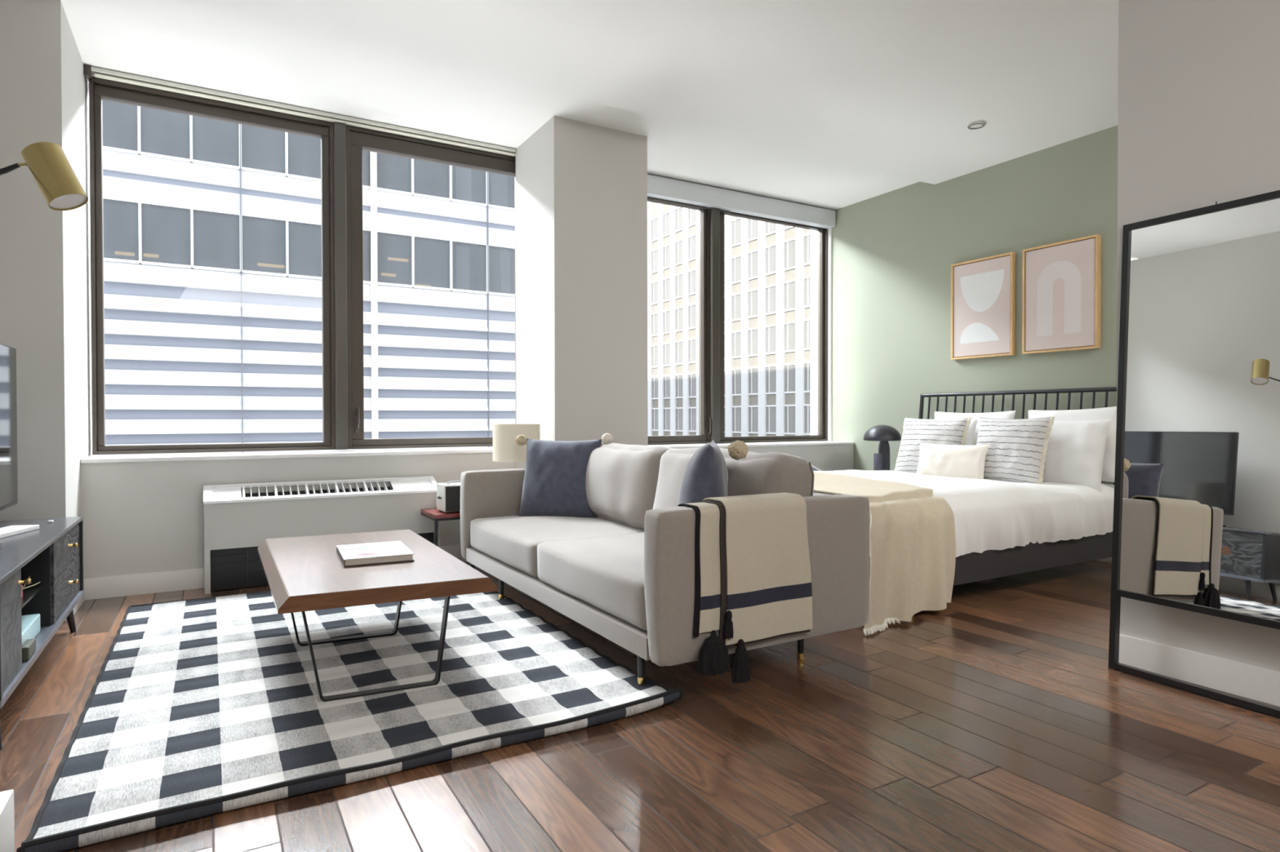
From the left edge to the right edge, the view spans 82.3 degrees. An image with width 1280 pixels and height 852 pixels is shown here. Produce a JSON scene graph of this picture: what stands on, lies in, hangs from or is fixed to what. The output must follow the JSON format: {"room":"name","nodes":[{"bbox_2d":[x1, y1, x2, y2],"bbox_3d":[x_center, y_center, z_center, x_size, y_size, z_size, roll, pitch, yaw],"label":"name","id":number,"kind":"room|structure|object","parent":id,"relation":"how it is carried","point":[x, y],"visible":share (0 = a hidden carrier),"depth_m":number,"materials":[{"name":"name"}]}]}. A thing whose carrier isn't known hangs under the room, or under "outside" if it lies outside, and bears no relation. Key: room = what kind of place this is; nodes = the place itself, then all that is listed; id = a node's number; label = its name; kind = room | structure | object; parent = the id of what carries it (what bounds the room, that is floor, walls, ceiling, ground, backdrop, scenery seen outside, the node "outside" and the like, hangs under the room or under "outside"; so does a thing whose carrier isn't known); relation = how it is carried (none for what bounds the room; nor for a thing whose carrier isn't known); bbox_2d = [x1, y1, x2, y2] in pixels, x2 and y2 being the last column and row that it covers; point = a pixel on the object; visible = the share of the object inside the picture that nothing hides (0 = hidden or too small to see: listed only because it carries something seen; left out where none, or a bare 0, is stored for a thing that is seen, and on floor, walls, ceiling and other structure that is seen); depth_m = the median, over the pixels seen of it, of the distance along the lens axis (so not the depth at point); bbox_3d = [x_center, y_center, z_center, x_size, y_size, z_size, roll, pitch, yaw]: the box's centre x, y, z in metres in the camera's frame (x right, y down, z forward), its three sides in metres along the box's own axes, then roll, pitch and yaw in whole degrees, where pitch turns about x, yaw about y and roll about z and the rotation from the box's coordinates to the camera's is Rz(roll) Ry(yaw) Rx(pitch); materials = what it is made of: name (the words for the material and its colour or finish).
{"room":"studio apartment","nodes":[
{"label":"studio apartment","id":0,"kind":"room"},
{"bbox_2d":[0,0,91,520],"bbox_3d":[-3.470,-0.595,4.075,0.550,3.220,0.979,0,1,-30],"label":"wall pier","id":1,"kind":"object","parent":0,"point":[45,314],"visible":0.57,"depth_m":3.75,"materials":[{"name":"grey paint"}]},
{"bbox_2d":[72,579,84,614],"bbox_3d":[-3.102,0.952,4.027,0.015,0.125,0.499,0,1,-30],"label":"baseboard","id":2,"kind":"structure","parent":1,"relation":"attached to","point":[81,601],"depth_m":4.06,"materials":[{"name":"white paint"}]},
{"bbox_2d":[86,73,515,156],"bbox_3d":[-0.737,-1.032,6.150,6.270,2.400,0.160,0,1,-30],"label":"wall header","id":3,"kind":"structure","parent":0,"point":[93,75],"depth_m":4.98,"materials":[{"name":"grey paint"}]},
{"bbox_2d":[84,64,516,454],"bbox_3d":[-2.186,-1.022,5.282,2.888,2.383,0.200,0,1,-30],"label":"window","id":4,"kind":"structure","parent":3,"relation":"in","point":[342,144],"depth_m":5.23,"materials":[{"name":"brown metal"}]},
{"bbox_2d":[647,199,831,444],"bbox_3d":[0.837,-0.989,7.075,2.620,2.310,0.170,0,1,-30],"label":"window","id":5,"kind":"structure","parent":3,"relation":"in","point":[711,222],"depth_m":6.95,"materials":[{"name":"brown metal"}]},
{"bbox_2d":[647,173,835,228],"bbox_3d":[0.841,-2.131,6.952,2.690,0.185,0.102,0,1,-30],"label":"roller blind","id":6,"kind":"object","parent":5,"relation":"attached to","point":[660,188],"visible":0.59,"depth_m":6.93,"materials":[{"name":"white fabric"}]},
{"bbox_2d":[88,83,817,456],"bbox_3d":[-0.842,-0.613,6.264,7.300,5.200,0.135,0,1,-30],"label":"wall","id":7,"kind":"structure","parent":0,"point":[814,233],"depth_m":7.83,"materials":[{"name":"paint"}]},
{"bbox_2d":[80,440,854,578],"bbox_3d":[-0.653,0.578,6.029,6.270,0.822,0.480,0,1,-30],"label":"wall","id":8,"kind":"structure","parent":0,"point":[140,517],"depth_m":4.53,"materials":[{"name":"grey paint"}]},
{"bbox_2d":[83,545,466,600],"bbox_3d":[-2.039,0.941,4.949,2.782,0.125,0.015,0,1,-30],"label":"baseboard","id":9,"kind":"structure","parent":8,"relation":"attached to","point":[108,587],"depth_m":4.40,"materials":[{"name":"white paint"}]},
{"bbox_2d":[203,475,439,594],"bbox_3d":[-2.048,0.684,4.821,1.418,0.640,0.190,0,1,-30],"label":"wall heater","id":10,"kind":"object","parent":8,"relation":"attached to","point":[238,518],"visible":0.81,"depth_m":4.67,"materials":[{"name":"white metal"}]},
{"bbox_2d":[241,480,391,497],"bbox_3d":[-2.093,0.436,4.796,0.910,0.118,0.147,0,1,-30],"label":"vent","id":11,"kind":"object","parent":10,"relation":"attached to","point":[372,489],"depth_m":4.81,"materials":[{"name":"white metal"}]},
{"bbox_2d":[210,538,431,586],"bbox_3d":[-2.026,0.870,4.785,1.348,0.250,0.010,0,1,-30],"label":"grille","id":12,"kind":"object","parent":10,"relation":"attached to","point":[239,566],"depth_m":4.52,"materials":[{"name":"black metal"}]},
{"bbox_2d":[515,115,648,444],"bbox_3d":[-0.470,-0.619,5.771,0.778,3.220,0.762,0,1,-30],"label":"wall column","id":13,"kind":"structure","parent":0,"point":[581,188],"depth_m":5.45,"materials":[{"name":"grey paint"}]},
{"bbox_2d":[61,0,1118,210],"bbox_3d":[1.232,-2.350,2.412,7.000,0.455,8.950,0,1,-30],"label":"ceiling","id":14,"kind":"structure","parent":0,"point":[829,104],"depth_m":4.43,"materials":[{"name":"paint"}]},
{"bbox_2d":[967,121,985,129],"bbox_3d":[2.398,-2.145,5.223,0.116,0.016,0.116,0,1,-30],"label":"recessed light","id":15,"kind":"object","parent":14,"relation":"attached to","point":[975,125],"visible":1,"depth_m":5.21,"materials":[{"name":"paint"}]},
{"bbox_2d":[0,560,1279,851],"bbox_3d":[1.239,1.083,2.448,7.000,0.120,8.950,0,1,-30],"label":"floor","id":16,"kind":"structure","parent":0,"point":[997,719],"depth_m":2.25,"materials":[{"name":"brown wood"}]},
{"bbox_2d":[0,789,14,851],"bbox_3d":[-1.570,0.956,1.627,0.247,0.160,0.180,0,1,-30],"label":"storage box","id":17,"kind":"object","parent":16,"relation":"on","point":[6,797],"visible":1,"depth_m":1.71,"materials":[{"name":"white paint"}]},
{"bbox_2d":[0,516,84,750],"bbox_3d":[-2.576,0.748,2.881,0.464,0.561,1.705,0,1,-30],"label":"media console","id":18,"kind":"object","parent":16,"relation":"on","point":[51,554],"visible":1,"depth_m":3.04,"materials":[{"name":"black paint"}]},
{"bbox_2d":[0,342,17,547],"bbox_3d":[-2.608,0.059,2.882,0.180,0.816,1.050,0,1,-30],"label":"television","id":19,"kind":"object","parent":18,"relation":"on","point":[8,406],"visible":1,"depth_m":3.20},
{"bbox_2d":[0,524,39,538],"bbox_3d":[-2.714,0.455,3.103,0.110,0.020,0.360,0,1,-12],"label":"tray","id":20,"kind":"object","parent":18,"relation":"on","point":[10,531],"visible":1,"depth_m":3.17,"materials":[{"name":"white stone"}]},
{"bbox_2d":[22,638,35,661],"bbox_3d":[-2.233,0.816,2.668,0.030,0.048,0.130,0,1,-30],"label":"storage box","id":21,"kind":"object","parent":18,"relation":"on","point":[28,647],"visible":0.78,"depth_m":2.65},
{"bbox_2d":[21,576,39,591],"bbox_3d":[-2.359,0.622,2.827,0.025,0.095,0.266,0,1,-20],"label":"ornament","id":22,"kind":"object","parent":18,"relation":"on","point":[29,576],"visible":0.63,"depth_m":2.80,"materials":[{"name":"gold metal"}]},
{"bbox_2d":[21,613,40,644],"bbox_3d":[-2.451,0.802,2.743,0.260,0.076,0.400,0,1,-30],"label":"storage box","id":23,"kind":"object","parent":18,"relation":"on","point":[30,624],"visible":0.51,"depth_m":2.86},
{"bbox_2d":[21,586,41,608],"bbox_3d":[-2.506,0.676,2.701,0.377,0.012,0.585,0,1,-30],"label":"shelf","id":24,"kind":"object","parent":18,"relation":"attached to","point":[29,593],"depth_m":2.93,"materials":[{"name":"black wood"}]},
{"bbox_2d":[0,142,88,210],"bbox_3d":[-1.894,0.067,2.104,0.274,1.931,0.594,0,1,-5],"label":"wall lamp","id":25,"kind":"object","parent":16,"relation":"on","point":[47,162],"visible":1,"depth_m":2.30,"materials":[{"name":"gold metal"}]},
{"bbox_2d":[49,194,86,208],"bbox_3d":[-1.834,-0.725,2.345,0.097,0.051,0.102,0,1,-30],"label":"diffuser","id":26,"kind":"object","parent":25,"relation":"attached to","point":[56,201],"depth_m":2.35,"materials":[{"name":"white plastic"}]},
{"bbox_2d":[16,591,683,851],"bbox_3d":[-1.341,0.983,3.363,1.877,0.072,2.735,0,1,-30],"label":"rug","id":27,"kind":"object","parent":16,"relation":"on","point":[198,708],"visible":0.81,"depth_m":2.66,"materials":[{"name":"white fabric"}]},
{"bbox_2d":[257,529,497,702],"bbox_3d":[-1.238,0.792,3.281,0.787,0.426,1.468,0,1,-30],"label":"coffee table","id":28,"kind":"object","parent":27,"relation":"on","point":[303,574],"visible":0.98,"depth_m":2.85,"materials":[{"name":"brown wood"}]},
{"bbox_2d":[336,541,413,567],"bbox_3d":[-1.176,0.562,3.240,0.280,0.034,0.370,0,1,-27],"label":"book","id":29,"kind":"object","parent":28,"relation":"on","point":[382,553],"visible":1,"depth_m":3.14,"materials":[{"name":"paper"}]},
{"bbox_2d":[420,508,460,546],"bbox_3d":[-1.130,0.785,5.090,0.705,0.430,0.450,0,1,-30],"label":"side table","id":30,"kind":"object","parent":16,"relation":"on","point":[434,514],"visible":0.27,"depth_m":4.78,"materials":[{"name":"red wood"}]},
{"bbox_2d":[436,480,460,513],"bbox_3d":[-1.207,0.470,4.924,0.303,0.202,0.203,0,1,-30],"label":"speaker","id":31,"kind":"object","parent":30,"relation":"on","point":[448,495],"visible":0.56,"depth_m":4.81},
{"bbox_2d":[445,486,460,511],"bbox_3d":[-1.150,0.476,4.844,0.271,0.160,0.008,0,1,-30],"label":"grille","id":32,"kind":"object","parent":31,"relation":"attached to","point":[452,493],"depth_m":4.80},
{"bbox_2d":[492,423,540,468],"bbox_3d":[-0.872,0.277,5.173,0.330,0.582,0.330,0,1,-30],"label":"table lamp","id":33,"kind":"object","parent":30,"relation":"on","point":[505,447],"visible":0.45,"depth_m":5.02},
{"bbox_2d":[460,441,869,685],"bbox_3d":[-0.079,0.556,3.937,1.097,0.907,2.454,0,1,-30],"label":"sofa","id":34,"kind":"object","parent":16,"relation":"on","point":[625,574],"visible":0.77,"depth_m":3.16,"materials":[{"name":"fabric"}]},
{"bbox_2d":[470,515,644,577],"bbox_3d":[-0.406,0.675,4.380,0.946,0.219,1.102,0,1,-30],"label":"seat cushion","id":35,"kind":"object","parent":34,"relation":"on","point":[508,544],"depth_m":4.12,"materials":[{"name":"fabric"}]},
{"bbox_2d":[515,433,613,518],"bbox_3d":[-0.513,0.316,4.648,0.681,0.543,0.219,0,1,20],"label":"pillow","id":36,"kind":"object","parent":34,"relation":"on","point":[554,482],"visible":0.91,"depth_m":4.58,"materials":[{"name":"blue fabric"}]},
{"bbox_2d":[537,532,647,631],"bbox_3d":[0.146,0.678,3.436,0.945,0.230,1.102,0,1,-30],"label":"seat cushion","id":37,"kind":"object","parent":34,"relation":"on","point":[601,579],"depth_m":3.19,"materials":[{"name":"fabric"}]},
{"bbox_2d":[585,441,669,530],"bbox_3d":[-0.115,0.353,4.498,0.368,0.513,1.156,0,1,-30],"label":"cushion","id":38,"kind":"object","parent":34,"relation":"on","point":[620,477],"depth_m":4.19,"materials":[{"name":"fabric"}]},
{"bbox_2d":[678,440,747,504],"bbox_3d":[0.275,0.312,3.181,0.368,0.505,0.440,0,1,-30],"label":"pillow","id":39,"kind":"object","parent":34,"relation":"on","point":[706,473],"visible":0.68,"depth_m":2.97,"materials":[{"name":"blue fabric"}]},
{"bbox_2d":[653,447,812,509],"bbox_3d":[0.419,0.365,3.565,0.373,0.519,1.061,0,1,-30],"label":"cushion","id":40,"kind":"object","parent":34,"relation":"on","point":[759,473],"depth_m":3.24,"materials":[{"name":"fabric"}]},
{"bbox_2d":[677,492,813,684],"bbox_3d":[0.413,0.618,2.848,0.565,0.681,0.236,0,1,-30],"label":"throw blanket","id":41,"kind":"object","parent":34,"relation":"on","point":[753,575],"visible":0.91,"depth_m":2.77,"materials":[{"name":"beige fabric"}]},
{"bbox_2d":[804,461,822,471],"bbox_3d":[1.487,0.670,6.562,0.594,0.726,0.032,0,1,-30],"label":"leaning board","id":42,"kind":"object","parent":16,"relation":"on","point":[814,468],"visible":0.07,"depth_m":6.59,"materials":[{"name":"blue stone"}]},
{"bbox_2d":[869,386,1116,617],"bbox_3d":[1.941,0.359,5.210,2.518,1.270,1.863,0,1,-30],"label":"bed","id":43,"kind":"object","parent":16,"relation":"on","point":[971,567],"visible":0.12,"depth_m":4.58,"materials":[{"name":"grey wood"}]},
{"bbox_2d":[813,469,1114,557],"bbox_3d":[1.808,0.537,5.153,2.479,0.382,1.926,0,1,-30],"label":"duvet","id":44,"kind":"object","parent":43,"relation":"on","point":[989,514],"visible":0.4,"depth_m":4.45,"materials":[{"name":"white fabric"}]},
{"bbox_2d":[810,471,955,635],"bbox_3d":[1.132,0.665,4.632,1.027,0.667,2.026,0,1,-24],"label":"throw","id":45,"kind":"object","parent":44,"relation":"on","point":[913,543],"visible":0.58,"depth_m":3.81,"materials":[{"name":"beige fabric"}]},
{"bbox_2d":[893,417,971,473],"bbox_3d":[2.354,0.171,5.928,0.235,0.484,0.628,0,1,-30],"label":"pillow","id":46,"kind":"object","parent":44,"relation":"on","point":[915,431],"visible":0.56,"depth_m":5.92,"materials":[{"name":"fabric"}]},
{"bbox_2d":[915,442,989,479],"bbox_3d":[2.347,0.274,5.532,0.155,0.278,0.600,0,1,-30],"label":"pillow","id":47,"kind":"object","parent":44,"relation":"on","point":[935,460],"visible":0.87,"depth_m":5.45,"materials":[{"name":"beige fabric"}]},
{"bbox_2d":[964,418,977,445],"bbox_3d":[2.469,0.183,6.067,0.207,0.488,0.660,0,1,-30],"label":"pillow","id":48,"kind":"object","parent":44,"relation":"on","point":[971,432],"visible":0.06,"depth_m":5.81,"materials":[{"name":"white fabric"}]},
{"bbox_2d":[934,410,1015,445],"bbox_3d":[2.699,0.133,5.993,0.204,0.513,0.740,0,1,-30],"label":"pillow","id":49,"kind":"object","parent":44,"relation":"on","point":[1003,415],"visible":0.17,"depth_m":5.89,"materials":[{"name":"white fabric"}]},
{"bbox_2d":[976,416,1055,484],"bbox_3d":[2.655,0.177,5.258,0.224,0.488,0.591,0,1,-24],"label":"pillow","id":50,"kind":"object","parent":44,"relation":"on","point":[1016,451],"visible":0.88,"depth_m":5.14,"materials":[{"name":"fabric"}]},
{"bbox_2d":[1027,406,1116,482],"bbox_3d":[3.089,0.131,5.213,0.220,0.557,0.741,0,1,-30],"label":"pillow","id":51,"kind":"object","parent":44,"relation":"on","point":[1105,413],"visible":0.23,"depth_m":5.03,"materials":[{"name":"white fabric"}]},
{"bbox_2d":[1042,418,1111,492],"bbox_3d":[2.939,0.192,5.125,0.221,0.483,0.620,0,1,-30],"label":"pillow","id":52,"kind":"object","parent":44,"relation":"on","point":[1075,451],"visible":0.58,"depth_m":4.96,"materials":[{"name":"white fabric"}]},
{"bbox_2d":[1108,190,1279,718],"bbox_3d":[2.227,0.081,2.673,0.131,1.878,0.936,0,1,-27],"label":"floor mirror","id":53,"kind":"object","parent":16,"relation":"on","point":[1196,526],"visible":1,"depth_m":2.82,"materials":[{"name":"black metal"}]},
{"bbox_3d":[2.188,0.716,6.835,0.475,0.520,0.520,0,1,-30],"label":"nightstand","id":54,"kind":"object","parent":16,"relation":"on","visible":0},
{"bbox_2d":[863,425,901,471],"bbox_3d":[2.216,0.223,6.698,0.332,0.468,0.332,0,1,-30],"label":"mushroom lamp","id":55,"kind":"object","parent":54,"relation":"on","point":[883,433],"visible":0.98,"depth_m":6.66,"materials":[{"name":"black metal"}]},
{"bbox_2d":[831,125,1117,484],"bbox_3d":[4.223,-0.610,4.077,0.180,3.220,8.765,0,1,-30],"label":"wall","id":56,"kind":"structure","parent":0,"point":[894,252],"depth_m":6.47,"materials":[{"name":"green paint"}]},
{"bbox_2d":[951,252,1015,359],"bbox_3d":[2.873,-0.990,6.149,0.044,0.828,0.565,0,1,-30],"label":"framed print","id":57,"kind":"object","parent":56,"relation":"attached to","point":[983,290],"visible":1,"depth_m":6.12,"materials":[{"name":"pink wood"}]},
{"bbox_2d":[1022,234,1101,354],"bbox_3d":[3.203,-0.985,5.586,0.044,0.828,0.572,0,1,-30],"label":"framed print","id":58,"kind":"object","parent":56,"relation":"attached to","point":[1061,280],"visible":1,"depth_m":5.56,"materials":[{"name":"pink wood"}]},
{"bbox_2d":[1094,557,1111,563],"bbox_3d":[4.263,0.940,3.837,0.015,0.125,8.285,0,1,-30],"label":"baseboard","id":59,"kind":"structure","parent":56,"relation":"attached to","point":[1108,559],"depth_m":5.32,"materials":[{"name":"white paint"}]},
{"bbox_2d":[1116,0,1279,706],"bbox_3d":[3.269,-0.543,1.145,0.135,3.150,4.672,0,1,-30],"label":"wall","id":60,"kind":"structure","parent":0,"point":[1198,119],"depth_m":2.88,"materials":[{"name":"grey paint"}]},
{"label":"outside","id":61,"kind":"structure","parent":0,"visible":0},
{"bbox_3d":[-11.117,12.415,78.359,180.000,0.300,133.800,0,1,-30],"label":"ground","id":62,"kind":"structure","parent":61,"visible":0},
{"bbox_2d":[93,99,515,456],"bbox_3d":[-26.033,-6.397,48.206,24.000,38.000,50.400,0,1,-30],"label":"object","id":63,"kind":"structure","parent":62,"relation":"on","point":[212,228],"depth_m":26.86,"materials":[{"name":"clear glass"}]},
{"bbox_2d":[647,201,810,444],"bbox_3d":[11.861,-16.313,81.576,16.720,57.000,39.065,0,1,-30],"label":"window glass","id":64,"kind":"object","parent":62,"relation":"on","point":[767,265],"visible":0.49,"depth_m":69.71,"materials":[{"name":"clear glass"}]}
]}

